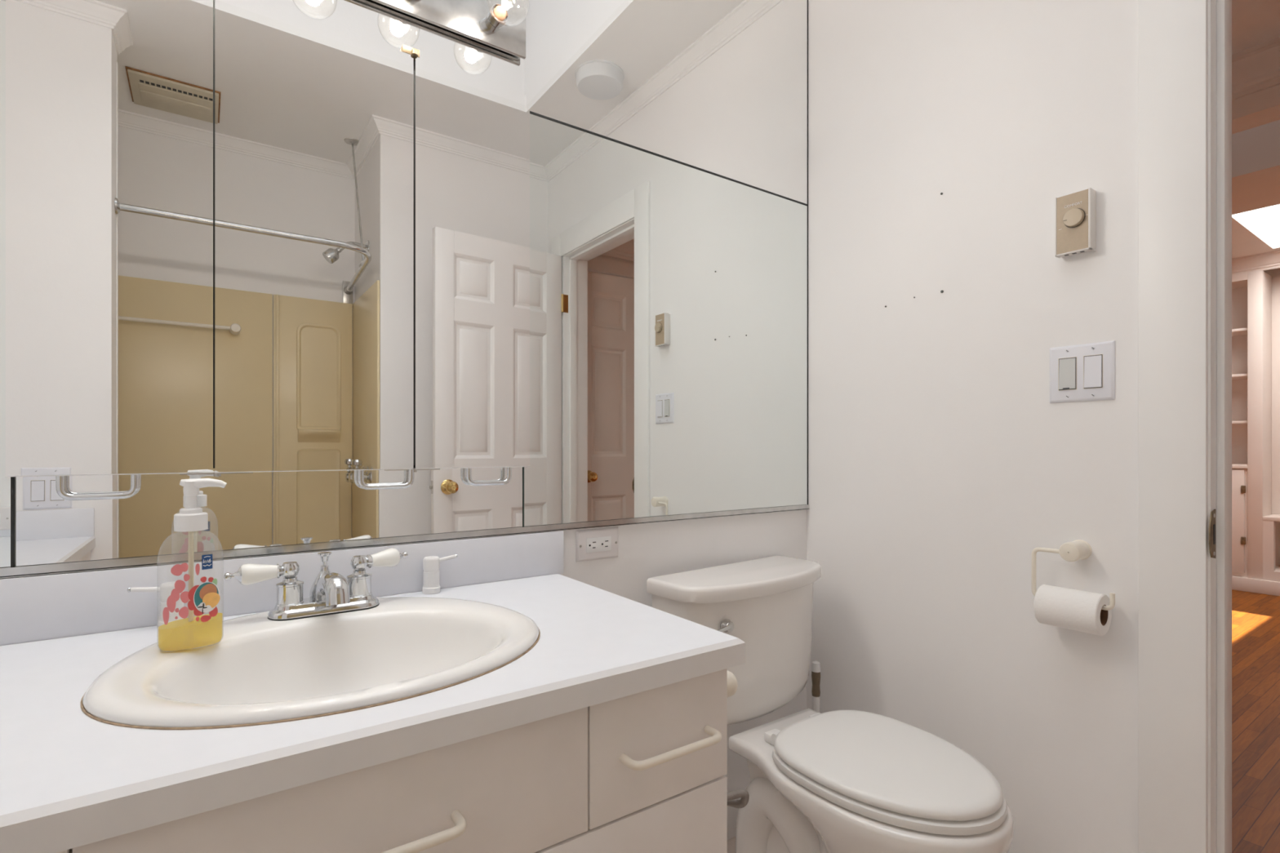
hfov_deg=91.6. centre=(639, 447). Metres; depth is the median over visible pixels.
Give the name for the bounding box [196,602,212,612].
flower
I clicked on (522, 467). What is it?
joint
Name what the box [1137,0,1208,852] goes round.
trim
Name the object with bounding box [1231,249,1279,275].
trim
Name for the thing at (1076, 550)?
toilet paper holder
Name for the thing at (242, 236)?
medicine cabinet
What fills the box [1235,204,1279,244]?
ceiling light
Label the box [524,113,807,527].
wall mirror
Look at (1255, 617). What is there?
floor
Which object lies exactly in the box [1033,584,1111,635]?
toilet paper roll
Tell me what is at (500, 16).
bulb
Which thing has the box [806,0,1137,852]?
wall
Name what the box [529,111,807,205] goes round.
joint
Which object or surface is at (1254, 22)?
ceiling
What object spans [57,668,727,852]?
vanity cabinet
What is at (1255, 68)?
ceiling beam
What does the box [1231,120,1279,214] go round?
ceiling
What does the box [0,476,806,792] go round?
wall
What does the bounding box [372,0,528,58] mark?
light bar
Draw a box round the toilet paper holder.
[1031,539,1115,610]
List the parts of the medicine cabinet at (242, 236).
mirror door, mirror door, mirror door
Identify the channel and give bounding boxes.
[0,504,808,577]
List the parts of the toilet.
flush lever, tank, tank lid, bowl, lid, seat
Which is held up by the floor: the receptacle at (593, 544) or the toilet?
the toilet
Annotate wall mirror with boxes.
[0,0,10,568]
[16,465,522,567]
[256,0,807,204]
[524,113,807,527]
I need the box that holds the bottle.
[156,530,223,652]
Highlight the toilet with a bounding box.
[646,555,1013,852]
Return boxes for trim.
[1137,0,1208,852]
[1208,0,1231,852]
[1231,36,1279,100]
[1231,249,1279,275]
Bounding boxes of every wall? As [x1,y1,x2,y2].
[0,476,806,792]
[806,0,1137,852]
[1231,84,1279,133]
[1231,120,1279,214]
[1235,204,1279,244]
[1263,267,1279,566]
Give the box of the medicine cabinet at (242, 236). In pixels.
[5,0,529,500]
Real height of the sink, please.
0.150 m
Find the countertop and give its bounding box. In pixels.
[0,530,745,852]
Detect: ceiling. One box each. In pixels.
[1231,0,1279,54]
[1231,214,1279,258]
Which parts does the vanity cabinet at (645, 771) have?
drawer, drawer, drawer, drawer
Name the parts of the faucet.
lever, lift rod, plate, spout, lever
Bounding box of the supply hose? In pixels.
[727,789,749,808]
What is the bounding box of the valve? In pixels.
[127,581,183,626]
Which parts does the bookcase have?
cupboard door, shelf, shelf, shelf, panel, window seat, window seat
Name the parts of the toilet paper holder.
post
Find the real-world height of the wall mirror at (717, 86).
0.669 m
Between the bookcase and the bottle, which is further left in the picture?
the bottle
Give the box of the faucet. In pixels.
[222,547,408,621]
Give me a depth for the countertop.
0.75 m
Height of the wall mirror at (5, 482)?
0.899 m
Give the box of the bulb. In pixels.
[484,0,528,32]
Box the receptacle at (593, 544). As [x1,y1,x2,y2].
[586,536,611,552]
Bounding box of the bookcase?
[1231,270,1279,595]
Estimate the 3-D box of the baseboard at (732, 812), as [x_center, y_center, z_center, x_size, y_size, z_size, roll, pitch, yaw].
[0.153,1.005,1.629,0.837,0.110,0.014,0,0,-35]
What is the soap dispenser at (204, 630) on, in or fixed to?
on the sink
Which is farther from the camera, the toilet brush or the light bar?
the toilet brush
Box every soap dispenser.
[156,478,226,652]
[422,554,457,594]
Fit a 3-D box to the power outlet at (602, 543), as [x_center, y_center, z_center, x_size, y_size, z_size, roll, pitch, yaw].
[-0.098,0.226,1.457,0.114,0.072,0.008,0,0,-35]
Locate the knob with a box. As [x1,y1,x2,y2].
[727,671,737,697]
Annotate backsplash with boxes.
[0,530,563,645]
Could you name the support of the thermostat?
attached to the wall at (940, 456)
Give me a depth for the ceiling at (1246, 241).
4.25 m
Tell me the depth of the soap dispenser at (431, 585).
1.19 m
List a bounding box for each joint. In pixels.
[10,476,14,567]
[522,466,524,527]
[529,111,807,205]
[807,0,808,504]
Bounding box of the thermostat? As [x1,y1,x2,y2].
[1054,187,1096,257]
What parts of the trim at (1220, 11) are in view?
strike plate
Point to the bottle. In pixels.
(204, 630)
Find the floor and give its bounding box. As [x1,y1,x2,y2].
[727,589,1279,852]
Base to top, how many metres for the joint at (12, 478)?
0.132 m
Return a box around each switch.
[1049,340,1115,403]
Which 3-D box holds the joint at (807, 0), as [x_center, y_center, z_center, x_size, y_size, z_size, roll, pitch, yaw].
[0.504,-0.615,1.877,0.004,1.574,0.006,0,0,-35]
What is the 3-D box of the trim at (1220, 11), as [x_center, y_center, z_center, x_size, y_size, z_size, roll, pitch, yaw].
[1.265,-0.015,0.899,0.153,2.149,0.882,0,0,-35]
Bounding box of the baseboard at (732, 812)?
[727,797,741,839]
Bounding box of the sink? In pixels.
[80,596,540,729]
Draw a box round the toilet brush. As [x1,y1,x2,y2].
[811,660,820,712]
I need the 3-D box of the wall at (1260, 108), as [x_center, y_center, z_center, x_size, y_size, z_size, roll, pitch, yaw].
[1.563,-1.442,2.442,0.120,0.844,3.187,0,0,-35]
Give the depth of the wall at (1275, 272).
4.69 m
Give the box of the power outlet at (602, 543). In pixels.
[576,527,617,561]
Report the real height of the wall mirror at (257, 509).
0.148 m
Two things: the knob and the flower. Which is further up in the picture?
the flower
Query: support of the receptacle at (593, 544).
attached to the power outlet at (602, 543)
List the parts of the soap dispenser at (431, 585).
lever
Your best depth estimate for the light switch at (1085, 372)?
1.28 m

